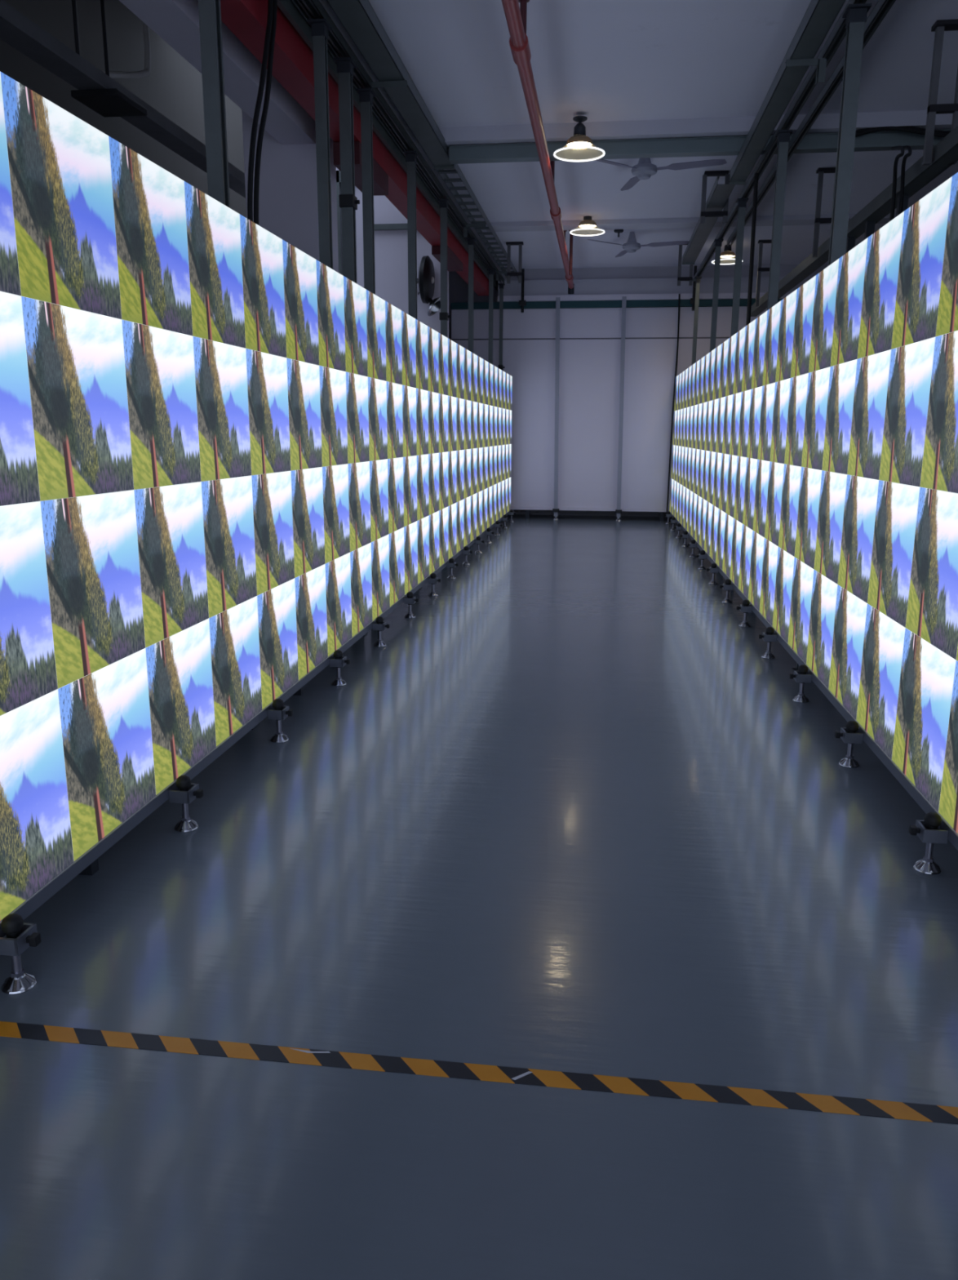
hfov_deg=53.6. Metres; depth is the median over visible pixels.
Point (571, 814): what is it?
floor
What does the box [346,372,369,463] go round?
led panel
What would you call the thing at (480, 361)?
led panel
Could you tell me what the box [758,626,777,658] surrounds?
jack
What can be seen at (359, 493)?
led panel
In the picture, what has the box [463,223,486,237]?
bracket
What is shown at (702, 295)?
trim
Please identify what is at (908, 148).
cable
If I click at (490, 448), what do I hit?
led panel
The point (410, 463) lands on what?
led panel
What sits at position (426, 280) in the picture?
wall fan
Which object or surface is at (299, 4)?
channel
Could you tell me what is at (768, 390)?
led panel
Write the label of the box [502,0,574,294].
pipe
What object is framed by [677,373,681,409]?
led panel
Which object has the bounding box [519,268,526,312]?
rod
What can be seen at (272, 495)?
led panel
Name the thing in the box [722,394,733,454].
led panel
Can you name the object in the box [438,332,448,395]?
led panel
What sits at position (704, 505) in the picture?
led panel
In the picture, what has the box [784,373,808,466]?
led panel
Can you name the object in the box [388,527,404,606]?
led panel
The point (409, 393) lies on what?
led panel
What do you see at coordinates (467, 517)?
led panel
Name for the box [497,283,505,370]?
support pole
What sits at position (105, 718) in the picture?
led panel
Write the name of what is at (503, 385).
led panel
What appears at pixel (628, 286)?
beam
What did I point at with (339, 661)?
jack
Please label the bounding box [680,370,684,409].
led panel
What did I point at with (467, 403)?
led panel
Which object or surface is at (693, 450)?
led panel
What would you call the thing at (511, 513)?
jack
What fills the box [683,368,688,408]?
led panel
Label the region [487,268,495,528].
support pole
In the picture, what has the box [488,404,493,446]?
led panel
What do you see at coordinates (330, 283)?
led panel
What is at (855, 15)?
support pole
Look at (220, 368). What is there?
led panel
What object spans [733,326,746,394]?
led panel
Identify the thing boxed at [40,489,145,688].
led panel
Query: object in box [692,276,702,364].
support pole
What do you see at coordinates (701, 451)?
led panel
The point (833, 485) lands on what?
led panel
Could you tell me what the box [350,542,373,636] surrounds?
led panel
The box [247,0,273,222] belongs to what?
cable
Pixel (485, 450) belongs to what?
led panel
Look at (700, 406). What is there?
led panel
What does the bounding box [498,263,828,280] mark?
trim
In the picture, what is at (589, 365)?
wall
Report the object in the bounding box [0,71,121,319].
led panel
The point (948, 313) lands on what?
led panel
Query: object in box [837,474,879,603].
led panel
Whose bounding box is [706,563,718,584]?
jack
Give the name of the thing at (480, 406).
led panel
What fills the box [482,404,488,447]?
led panel
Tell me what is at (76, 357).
led panel
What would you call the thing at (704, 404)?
led panel
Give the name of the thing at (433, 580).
jack
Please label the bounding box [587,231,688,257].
ceiling fan
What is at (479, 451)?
led panel
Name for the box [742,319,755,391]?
led panel
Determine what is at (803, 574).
led panel
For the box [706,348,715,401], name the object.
led panel
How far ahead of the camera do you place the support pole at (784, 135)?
6.79 m
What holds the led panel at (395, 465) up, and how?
on the led panel at (397, 553)
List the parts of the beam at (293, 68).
splice plate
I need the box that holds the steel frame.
[336,170,407,275]
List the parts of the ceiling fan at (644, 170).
blade, blade, motor, blade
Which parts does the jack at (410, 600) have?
knob, stem, foot plate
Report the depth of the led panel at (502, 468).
13.38 m
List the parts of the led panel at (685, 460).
led panel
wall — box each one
[0,0,246,217]
[336,167,448,338]
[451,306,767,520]
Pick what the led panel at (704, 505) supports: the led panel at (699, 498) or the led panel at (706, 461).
the led panel at (706, 461)
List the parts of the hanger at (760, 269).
post, ceiling plate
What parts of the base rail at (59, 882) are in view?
led panel, led panel, led panel, led panel, led panel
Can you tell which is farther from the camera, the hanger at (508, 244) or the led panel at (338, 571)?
the hanger at (508, 244)
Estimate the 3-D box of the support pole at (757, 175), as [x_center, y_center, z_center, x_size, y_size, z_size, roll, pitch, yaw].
[2.257,-2.147,8.086,0.034,3.401,0.114,2,12,7]
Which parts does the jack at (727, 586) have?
foot plate, stem, knob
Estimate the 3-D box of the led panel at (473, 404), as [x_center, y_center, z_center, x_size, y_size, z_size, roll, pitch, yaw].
[-0.084,-2.350,10.381,0.060,0.500,0.500,2,12,7]
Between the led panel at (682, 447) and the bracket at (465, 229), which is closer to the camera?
the bracket at (465, 229)
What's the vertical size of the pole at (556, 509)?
3.320 m
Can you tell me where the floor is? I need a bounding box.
[0,514,957,1279]
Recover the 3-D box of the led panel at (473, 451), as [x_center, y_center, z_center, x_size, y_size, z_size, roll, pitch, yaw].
[-0.087,-1.862,10.488,0.060,0.500,0.500,2,12,7]
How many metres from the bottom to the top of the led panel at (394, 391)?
0.500 m
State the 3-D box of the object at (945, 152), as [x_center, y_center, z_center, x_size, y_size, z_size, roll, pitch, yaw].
[2.875,-3.026,5.973,0.128,0.130,15.600,2,12,7]
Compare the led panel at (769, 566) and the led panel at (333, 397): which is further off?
the led panel at (769, 566)
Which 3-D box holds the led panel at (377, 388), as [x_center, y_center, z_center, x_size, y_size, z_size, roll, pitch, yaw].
[-0.669,-1.397,6.022,0.060,0.500,0.500,2,12,7]
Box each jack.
[0,913,40,995]
[168,775,203,832]
[267,698,293,742]
[329,649,350,686]
[373,616,390,647]
[404,591,418,618]
[428,573,440,596]
[447,558,458,578]
[462,546,472,564]
[475,536,484,553]
[485,528,493,543]
[494,520,502,535]
[502,515,509,528]
[509,509,515,522]
[664,511,671,524]
[668,516,676,530]
[674,523,682,537]
[680,530,688,546]
[687,539,697,557]
[696,550,706,569]
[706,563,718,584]
[720,578,733,603]
[736,600,751,626]
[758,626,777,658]
[789,664,812,702]
[835,720,863,768]
[909,812,948,875]
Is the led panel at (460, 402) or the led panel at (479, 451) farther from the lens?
the led panel at (479, 451)
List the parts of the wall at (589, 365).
leg, rail, leg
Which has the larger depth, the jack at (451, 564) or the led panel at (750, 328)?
the jack at (451, 564)
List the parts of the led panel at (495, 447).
led panel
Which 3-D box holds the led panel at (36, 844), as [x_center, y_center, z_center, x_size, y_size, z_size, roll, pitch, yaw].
[-1.194,0.428,2.362,0.060,0.500,0.500,2,12,7]
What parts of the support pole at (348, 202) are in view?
post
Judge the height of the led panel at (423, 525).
0.500 m
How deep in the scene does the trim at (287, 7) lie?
7.05 m
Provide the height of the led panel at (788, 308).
0.500 m
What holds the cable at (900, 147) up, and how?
hanging from the cable bundle
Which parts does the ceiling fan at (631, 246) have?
blade, blade, motor, blade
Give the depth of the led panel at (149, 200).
2.98 m
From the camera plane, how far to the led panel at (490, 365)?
11.71 m
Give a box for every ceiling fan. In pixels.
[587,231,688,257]
[594,157,727,191]
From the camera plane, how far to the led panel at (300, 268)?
4.44 m
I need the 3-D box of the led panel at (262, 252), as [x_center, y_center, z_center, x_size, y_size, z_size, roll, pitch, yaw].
[-0.926,-1.461,3.978,0.060,0.500,0.500,2,12,7]
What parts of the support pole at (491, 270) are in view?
post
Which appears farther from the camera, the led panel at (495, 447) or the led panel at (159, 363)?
the led panel at (495, 447)
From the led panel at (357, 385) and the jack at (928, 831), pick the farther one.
the led panel at (357, 385)
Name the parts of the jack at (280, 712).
knob, stem, foot plate, clamp handle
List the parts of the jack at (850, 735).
clamp handle, foot plate, stem, knob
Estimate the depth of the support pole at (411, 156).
7.69 m
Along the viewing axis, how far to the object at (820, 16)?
5.67 m
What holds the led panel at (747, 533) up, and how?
on the base rail at (906, 783)
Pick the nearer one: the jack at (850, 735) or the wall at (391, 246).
the jack at (850, 735)
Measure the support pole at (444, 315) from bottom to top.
3.510 m
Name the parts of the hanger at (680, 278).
post, post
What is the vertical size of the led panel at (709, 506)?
0.500 m
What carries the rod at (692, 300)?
hanging from the ceiling
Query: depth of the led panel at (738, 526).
7.57 m
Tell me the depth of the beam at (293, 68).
6.14 m
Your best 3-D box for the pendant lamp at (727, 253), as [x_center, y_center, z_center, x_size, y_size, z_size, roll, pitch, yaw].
[3.260,-5.091,12.438,0.400,0.263,0.400,2,12,7]
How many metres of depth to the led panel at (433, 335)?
7.83 m
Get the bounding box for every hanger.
[506,241,524,283]
[677,244,693,285]
[700,170,729,223]
[755,240,771,306]
[812,167,835,257]
[922,18,957,165]
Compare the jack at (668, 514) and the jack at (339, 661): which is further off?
the jack at (668, 514)
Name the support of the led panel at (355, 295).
on the led panel at (357, 385)
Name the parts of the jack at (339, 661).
knob, foot plate, stem, clamp handle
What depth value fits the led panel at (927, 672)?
3.19 m
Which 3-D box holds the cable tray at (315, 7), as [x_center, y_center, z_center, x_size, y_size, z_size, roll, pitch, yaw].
[-0.750,-3.591,6.026,0.055,0.055,17.000,2,12,7]
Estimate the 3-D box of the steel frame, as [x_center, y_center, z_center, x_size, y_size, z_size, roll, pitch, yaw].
[-1.164,-3.771,12.654,1.460,4.620,0.070,2,12,7]
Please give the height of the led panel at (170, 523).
0.500 m
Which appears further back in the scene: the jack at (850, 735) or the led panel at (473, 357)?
the led panel at (473, 357)
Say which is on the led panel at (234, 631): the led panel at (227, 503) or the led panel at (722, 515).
the led panel at (227, 503)
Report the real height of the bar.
0.092 m
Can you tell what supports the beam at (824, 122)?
attached to the ceiling
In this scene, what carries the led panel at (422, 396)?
on the led panel at (423, 501)
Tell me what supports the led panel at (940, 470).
on the led panel at (932, 612)
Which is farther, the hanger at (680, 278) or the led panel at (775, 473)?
the hanger at (680, 278)
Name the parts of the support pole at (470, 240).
post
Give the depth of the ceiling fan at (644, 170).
8.20 m
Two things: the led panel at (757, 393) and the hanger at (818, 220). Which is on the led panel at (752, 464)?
the led panel at (757, 393)
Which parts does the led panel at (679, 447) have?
led panel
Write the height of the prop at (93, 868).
0.160 m
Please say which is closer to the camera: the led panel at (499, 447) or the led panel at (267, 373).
the led panel at (267, 373)
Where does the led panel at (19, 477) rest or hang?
on the led panel at (28, 669)
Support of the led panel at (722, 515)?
on the base rail at (906, 783)
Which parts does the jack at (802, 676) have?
clamp handle, foot plate, stem, knob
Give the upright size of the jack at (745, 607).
0.192 m
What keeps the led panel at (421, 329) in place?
on the led panel at (422, 396)
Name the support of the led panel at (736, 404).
on the led panel at (732, 471)
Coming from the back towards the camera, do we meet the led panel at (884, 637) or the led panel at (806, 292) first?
the led panel at (806, 292)
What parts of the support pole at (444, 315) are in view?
post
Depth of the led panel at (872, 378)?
3.96 m
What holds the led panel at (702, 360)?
on the led panel at (700, 406)
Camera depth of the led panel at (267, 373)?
4.06 m
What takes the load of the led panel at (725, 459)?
on the led panel at (722, 515)
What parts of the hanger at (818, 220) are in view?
post, ceiling plate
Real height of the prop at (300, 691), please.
0.160 m
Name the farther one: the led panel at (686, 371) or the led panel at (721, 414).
the led panel at (686, 371)
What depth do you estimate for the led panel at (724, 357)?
8.71 m
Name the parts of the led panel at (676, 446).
led panel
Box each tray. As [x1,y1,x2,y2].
[301,0,504,283]
[436,164,518,278]
[682,176,735,264]
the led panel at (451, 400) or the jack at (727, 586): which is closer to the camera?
the jack at (727, 586)
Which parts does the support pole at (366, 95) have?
post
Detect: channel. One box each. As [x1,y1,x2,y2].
[291,0,498,280]
[693,0,866,281]
[727,0,896,246]
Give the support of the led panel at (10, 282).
on the led panel at (19, 477)
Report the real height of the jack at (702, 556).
0.192 m
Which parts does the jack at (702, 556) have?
foot plate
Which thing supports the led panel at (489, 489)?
on the base rail at (59, 882)
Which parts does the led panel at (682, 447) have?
led panel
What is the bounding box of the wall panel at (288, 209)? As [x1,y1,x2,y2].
[241,109,338,272]
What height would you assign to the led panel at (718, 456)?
0.500 m
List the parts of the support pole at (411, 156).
post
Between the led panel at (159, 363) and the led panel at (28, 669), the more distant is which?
the led panel at (159, 363)
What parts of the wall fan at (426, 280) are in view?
reflector lamp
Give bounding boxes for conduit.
[102,22,151,78]
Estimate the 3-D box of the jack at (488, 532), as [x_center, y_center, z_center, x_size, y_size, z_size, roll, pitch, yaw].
[0.130,-1.284,11.682,0.104,0.192,0.080,2,12,7]
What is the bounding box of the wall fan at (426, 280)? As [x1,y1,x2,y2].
[417,255,440,316]
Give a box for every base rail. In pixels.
[0,510,510,937]
[669,511,957,850]
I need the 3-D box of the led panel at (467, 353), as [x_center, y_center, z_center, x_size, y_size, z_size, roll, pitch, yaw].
[-0.147,-2.732,9.789,0.060,0.500,0.500,2,12,7]
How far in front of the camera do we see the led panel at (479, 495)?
11.06 m
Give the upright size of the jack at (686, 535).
0.192 m
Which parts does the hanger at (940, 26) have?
post, ceiling plate, post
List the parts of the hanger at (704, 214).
post, ceiling plate, post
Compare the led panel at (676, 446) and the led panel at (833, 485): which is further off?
the led panel at (676, 446)
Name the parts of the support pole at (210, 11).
post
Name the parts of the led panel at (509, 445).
led panel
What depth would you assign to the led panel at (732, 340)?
8.22 m
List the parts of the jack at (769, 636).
stem, foot plate, knob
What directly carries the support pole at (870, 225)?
on the floor
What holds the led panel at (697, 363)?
on the led panel at (695, 408)
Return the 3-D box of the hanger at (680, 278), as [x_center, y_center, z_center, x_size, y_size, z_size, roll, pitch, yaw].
[2.681,-4.877,12.305,0.220,0.530,0.100,2,12,7]
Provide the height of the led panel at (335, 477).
0.500 m
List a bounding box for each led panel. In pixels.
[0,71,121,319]
[0,72,21,296]
[0,291,39,506]
[0,501,57,715]
[0,688,74,920]
[21,296,133,501]
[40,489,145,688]
[57,648,155,861]
[108,136,192,336]
[121,320,201,489]
[133,481,208,648]
[145,618,216,795]
[184,181,245,348]
[192,336,251,481]
[201,475,257,617]
[208,595,262,746]
[240,214,286,357]
[245,348,290,475]
[251,471,294,595]
[257,578,298,709]
[282,240,319,365]
[286,358,322,471]
[290,466,324,577]
[294,564,328,679]
[315,259,346,371]
[319,365,347,466]
[322,463,350,564]
[325,552,352,656]
[343,275,368,377]
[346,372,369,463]
[347,461,371,551]
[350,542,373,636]
[366,289,386,381]
[368,377,387,461]
[369,458,388,542]
[371,534,390,620]
[385,301,402,384]
[386,381,403,458]
[387,457,404,533]
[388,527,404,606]
[401,311,416,387]
[402,385,417,457]
[403,455,417,526]
[404,520,417,594]
[415,319,428,391]
[416,388,428,455]
[417,453,429,520]
[417,515,429,583]
[427,326,439,393]
[428,391,439,453]
[428,453,439,515]
[429,511,439,574]
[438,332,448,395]
[439,393,448,453]
[439,451,448,510]
[439,506,448,567]
[448,338,456,397]
[448,395,456,451]
[448,450,456,506]
[448,502,456,559]
[456,342,464,399]
[456,397,464,450]
[456,449,464,502]
[456,498,464,553]
[463,496,471,546]
[464,347,471,400]
[464,399,471,449]
[464,448,471,498]
[471,351,477,402]
[471,400,477,448]
[471,448,476,495]
[471,493,476,541]
[476,402,483,448]
[476,447,482,493]
[476,490,482,536]
[477,355,483,403]
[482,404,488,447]
[482,446,488,490]
[482,488,487,532]
[483,359,488,404]
[487,446,492,488]
[487,485,492,528]
[488,362,493,405]
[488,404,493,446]
[492,445,497,485]
[493,364,497,406]
[496,444,501,484]
[497,368,502,408]
[500,444,504,481]
[501,370,505,408]
[504,444,508,479]
[505,372,509,409]
[507,444,511,478]
[508,374,512,410]
[671,444,675,479]
[673,445,678,481]
[674,374,679,411]
[676,445,680,483]
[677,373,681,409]
[679,446,684,484]
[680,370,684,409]
[682,446,687,487]
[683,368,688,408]
[685,447,691,488]
[686,365,691,407]
[688,448,695,491]
[689,363,695,406]
[690,492,697,538]
[691,404,697,448]
[693,359,700,405]
[693,448,699,494]
[694,494,702,543]
[695,403,702,448]
[697,356,704,404]
[697,449,704,497]
[699,402,706,449]
[699,497,706,549]
[702,352,710,403]
[702,450,710,500]
[704,400,712,451]
[704,501,712,555]
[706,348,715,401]
[706,451,715,504]
[710,398,719,452]
[710,504,719,562]
[712,344,721,399]
[712,452,722,508]
[715,396,725,453]
[715,508,725,569]
[719,338,728,398]
[719,453,729,512]
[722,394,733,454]
[722,513,733,577]
[725,333,737,396]
[725,454,737,517]
[729,391,742,455]
[729,518,742,587]
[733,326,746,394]
[733,456,747,523]
[737,389,751,457]
[738,524,752,599]
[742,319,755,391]
[742,457,757,529]
[746,386,762,459]
[748,530,764,611]
[751,311,767,389]
[752,459,769,537]
[757,382,775,461]
[760,537,778,626]
[762,301,781,386]
[764,461,784,546]
[769,377,791,463]
[773,546,794,642]
[775,288,797,382]
[778,463,801,556]
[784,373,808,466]
[787,556,813,663]
[791,275,816,377]
[795,466,822,568]
[801,367,830,470]
[806,569,837,688]
[808,258,839,373]
[813,470,847,583]
[822,359,857,474]
[828,584,867,719]
[831,238,867,366]
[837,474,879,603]
[847,349,891,479]
[856,604,905,759]
[857,211,904,359]
[867,480,919,626]
[879,337,935,486]
[891,176,952,349]
[892,627,955,812]
[905,487,957,660]
[920,330,957,493]
[935,172,957,337]
[938,660,957,833]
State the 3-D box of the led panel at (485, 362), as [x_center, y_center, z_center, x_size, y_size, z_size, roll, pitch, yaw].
[0.048,-3.050,11.242,0.060,0.500,0.500,2,12,7]
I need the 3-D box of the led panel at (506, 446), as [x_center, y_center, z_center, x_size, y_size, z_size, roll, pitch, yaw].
[0.368,-2.603,13.878,0.060,0.500,0.500,2,12,7]
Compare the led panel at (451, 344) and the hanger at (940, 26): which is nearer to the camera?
the hanger at (940, 26)
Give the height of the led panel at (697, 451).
0.500 m
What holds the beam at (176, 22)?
attached to the ceiling
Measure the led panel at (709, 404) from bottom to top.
0.500 m
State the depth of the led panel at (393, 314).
6.38 m
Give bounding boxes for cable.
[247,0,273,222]
[253,0,277,225]
[666,293,680,513]
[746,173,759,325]
[889,145,904,221]
[897,145,911,215]
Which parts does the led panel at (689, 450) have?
led panel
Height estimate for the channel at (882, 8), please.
0.060 m
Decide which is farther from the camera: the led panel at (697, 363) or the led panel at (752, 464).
the led panel at (697, 363)
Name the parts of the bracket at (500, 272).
upright plate, arm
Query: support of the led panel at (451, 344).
on the led panel at (451, 400)
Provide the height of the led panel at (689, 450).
0.500 m
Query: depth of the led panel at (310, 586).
4.76 m
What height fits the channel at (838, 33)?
0.060 m
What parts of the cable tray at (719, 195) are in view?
rail, rail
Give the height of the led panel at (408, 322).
0.500 m
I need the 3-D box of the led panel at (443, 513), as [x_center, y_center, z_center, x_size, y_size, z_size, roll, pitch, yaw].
[-0.349,-0.949,8.658,0.060,0.500,0.500,2,12,7]
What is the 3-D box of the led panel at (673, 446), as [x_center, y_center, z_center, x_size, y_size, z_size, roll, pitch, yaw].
[2.948,-2.673,14.259,0.060,0.500,0.500,2,12,7]
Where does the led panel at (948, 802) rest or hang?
on the base rail at (906, 783)
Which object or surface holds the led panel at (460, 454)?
on the led panel at (460, 504)
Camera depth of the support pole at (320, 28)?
5.26 m
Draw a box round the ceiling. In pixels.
[319,0,957,270]
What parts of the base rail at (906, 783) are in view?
led panel, led panel, led panel, led panel, led panel, led panel, led panel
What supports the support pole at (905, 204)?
on the floor
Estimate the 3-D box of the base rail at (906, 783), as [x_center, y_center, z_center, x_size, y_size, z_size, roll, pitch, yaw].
[2.198,-0.645,8.598,0.060,0.039,12.521,2,12,7]
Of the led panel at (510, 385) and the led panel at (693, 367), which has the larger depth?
the led panel at (510, 385)
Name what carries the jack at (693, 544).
on the floor
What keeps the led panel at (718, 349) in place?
on the led panel at (715, 402)
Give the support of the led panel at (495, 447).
on the led panel
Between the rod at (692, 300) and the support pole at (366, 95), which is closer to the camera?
the support pole at (366, 95)
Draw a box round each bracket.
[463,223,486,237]
[495,271,512,280]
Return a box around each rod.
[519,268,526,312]
[689,265,697,311]
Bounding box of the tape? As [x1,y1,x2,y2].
[0,1021,957,1124]
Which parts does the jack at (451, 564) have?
foot plate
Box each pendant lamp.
[553,115,604,161]
[569,215,604,235]
[711,244,742,264]
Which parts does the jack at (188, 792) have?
knob, stem, foot plate, clamp handle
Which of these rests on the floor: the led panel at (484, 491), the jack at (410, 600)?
the jack at (410, 600)
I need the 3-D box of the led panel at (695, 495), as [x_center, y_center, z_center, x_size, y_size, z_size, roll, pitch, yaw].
[2.515,-1.443,10.973,0.060,0.500,0.500,2,12,7]
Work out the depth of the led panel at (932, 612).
3.12 m
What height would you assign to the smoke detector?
0.090 m
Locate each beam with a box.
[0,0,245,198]
[119,0,315,144]
[220,0,488,295]
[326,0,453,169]
[439,110,953,147]
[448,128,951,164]
[486,213,896,231]
[497,275,814,296]
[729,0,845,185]
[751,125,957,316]
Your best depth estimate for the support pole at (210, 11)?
3.83 m
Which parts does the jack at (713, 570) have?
foot plate, knob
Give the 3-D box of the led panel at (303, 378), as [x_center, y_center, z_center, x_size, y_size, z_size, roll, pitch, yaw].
[-0.864,-1.079,4.569,0.060,0.500,0.500,2,12,7]
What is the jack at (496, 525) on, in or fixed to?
on the floor
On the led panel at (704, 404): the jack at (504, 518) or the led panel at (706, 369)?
the led panel at (706, 369)
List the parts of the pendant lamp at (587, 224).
bulb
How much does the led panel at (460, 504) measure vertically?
0.500 m
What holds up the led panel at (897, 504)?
on the led panel at (884, 637)
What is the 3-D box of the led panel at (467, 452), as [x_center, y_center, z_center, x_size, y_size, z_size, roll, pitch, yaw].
[-0.152,-1.756,10.004,0.060,0.500,0.500,2,12,7]
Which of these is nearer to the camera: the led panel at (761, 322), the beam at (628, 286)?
the led panel at (761, 322)
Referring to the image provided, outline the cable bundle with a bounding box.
[855,125,951,137]
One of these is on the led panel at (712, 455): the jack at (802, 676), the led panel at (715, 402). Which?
the led panel at (715, 402)
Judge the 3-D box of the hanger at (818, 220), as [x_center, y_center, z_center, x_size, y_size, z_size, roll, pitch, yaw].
[3.260,-4.006,8.907,0.220,0.770,0.100,2,12,7]
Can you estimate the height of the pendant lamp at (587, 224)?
0.263 m
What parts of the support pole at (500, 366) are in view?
post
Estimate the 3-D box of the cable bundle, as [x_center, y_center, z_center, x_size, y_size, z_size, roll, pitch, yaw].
[3.320,-3.888,7.279,1.007,0.147,0.075,2,13,9]
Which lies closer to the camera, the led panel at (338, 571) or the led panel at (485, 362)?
the led panel at (338, 571)
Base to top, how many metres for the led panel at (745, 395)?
0.500 m
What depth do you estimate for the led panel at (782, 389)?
5.90 m
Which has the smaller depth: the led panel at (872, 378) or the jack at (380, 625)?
the led panel at (872, 378)
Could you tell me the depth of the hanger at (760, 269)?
12.18 m
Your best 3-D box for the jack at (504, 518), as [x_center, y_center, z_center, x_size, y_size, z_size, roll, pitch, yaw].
[0.381,-1.693,13.553,0.104,0.192,0.080,2,12,7]
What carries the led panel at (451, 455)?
on the led panel at (451, 508)
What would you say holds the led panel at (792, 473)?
on the led panel at (785, 561)
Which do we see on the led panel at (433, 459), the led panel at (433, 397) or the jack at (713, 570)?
the led panel at (433, 397)
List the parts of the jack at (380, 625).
knob, foot plate, stem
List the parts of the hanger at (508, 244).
post, ceiling plate, post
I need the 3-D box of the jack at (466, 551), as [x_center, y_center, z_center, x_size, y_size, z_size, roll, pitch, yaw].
[-0.121,-0.875,9.810,0.104,0.192,0.080,2,12,7]
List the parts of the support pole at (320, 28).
post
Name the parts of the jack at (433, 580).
knob, stem, foot plate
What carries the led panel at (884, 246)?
on the led panel at (872, 378)
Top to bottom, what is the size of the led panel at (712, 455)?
0.500 m
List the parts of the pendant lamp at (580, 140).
bulb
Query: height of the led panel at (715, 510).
0.500 m
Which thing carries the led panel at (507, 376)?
on the led panel
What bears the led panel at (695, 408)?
on the led panel at (693, 450)
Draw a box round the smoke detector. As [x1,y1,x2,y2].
[613,229,623,237]
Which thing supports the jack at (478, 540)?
on the floor
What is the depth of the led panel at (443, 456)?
8.53 m
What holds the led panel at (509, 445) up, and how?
on the led panel
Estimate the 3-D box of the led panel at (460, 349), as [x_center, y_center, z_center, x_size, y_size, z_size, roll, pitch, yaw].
[-0.212,-2.626,9.305,0.060,0.500,0.500,2,12,7]
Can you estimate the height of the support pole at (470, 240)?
3.520 m
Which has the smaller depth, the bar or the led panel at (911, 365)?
the led panel at (911, 365)
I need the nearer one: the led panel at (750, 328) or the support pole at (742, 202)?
the led panel at (750, 328)
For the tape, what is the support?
on the floor
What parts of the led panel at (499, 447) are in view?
led panel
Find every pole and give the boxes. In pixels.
[198,0,259,729]
[306,18,346,653]
[333,57,368,636]
[355,88,384,619]
[404,151,422,588]
[437,199,450,337]
[466,237,475,352]
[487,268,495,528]
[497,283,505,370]
[552,297,559,519]
[615,296,626,520]
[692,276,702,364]
[697,239,724,548]
[730,198,748,337]
[767,129,793,310]
[792,3,871,671]
[845,236,856,253]
[864,221,875,239]
[896,195,909,216]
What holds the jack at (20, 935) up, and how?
on the floor
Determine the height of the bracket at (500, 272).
0.125 m
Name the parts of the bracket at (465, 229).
upright plate, arm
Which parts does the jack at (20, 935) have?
knob, stem, foot plate, clamp handle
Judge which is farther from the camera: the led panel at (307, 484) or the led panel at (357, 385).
the led panel at (357, 385)
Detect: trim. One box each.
[277,0,497,291]
[497,292,791,302]
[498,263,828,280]
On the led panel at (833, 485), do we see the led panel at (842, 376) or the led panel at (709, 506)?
the led panel at (842, 376)
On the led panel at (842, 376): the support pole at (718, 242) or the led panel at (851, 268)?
the led panel at (851, 268)
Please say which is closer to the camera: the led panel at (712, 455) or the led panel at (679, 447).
the led panel at (712, 455)
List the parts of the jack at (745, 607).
foot plate, stem, knob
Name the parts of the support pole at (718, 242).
post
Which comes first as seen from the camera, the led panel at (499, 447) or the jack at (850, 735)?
the jack at (850, 735)
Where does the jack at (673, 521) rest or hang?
on the floor
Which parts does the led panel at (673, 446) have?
led panel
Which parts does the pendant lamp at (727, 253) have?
bulb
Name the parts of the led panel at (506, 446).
led panel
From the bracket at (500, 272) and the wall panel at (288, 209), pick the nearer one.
the wall panel at (288, 209)
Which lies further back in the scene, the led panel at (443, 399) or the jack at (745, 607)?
the led panel at (443, 399)
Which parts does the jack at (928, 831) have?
clamp handle, foot plate, stem, knob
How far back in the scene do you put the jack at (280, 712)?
4.17 m
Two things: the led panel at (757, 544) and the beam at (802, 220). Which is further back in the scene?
the beam at (802, 220)
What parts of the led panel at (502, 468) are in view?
led panel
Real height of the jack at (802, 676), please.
0.192 m
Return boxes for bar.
[451,298,782,309]
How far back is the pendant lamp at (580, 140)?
7.32 m
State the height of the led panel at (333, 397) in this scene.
0.500 m
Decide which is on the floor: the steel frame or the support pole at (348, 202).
the support pole at (348, 202)

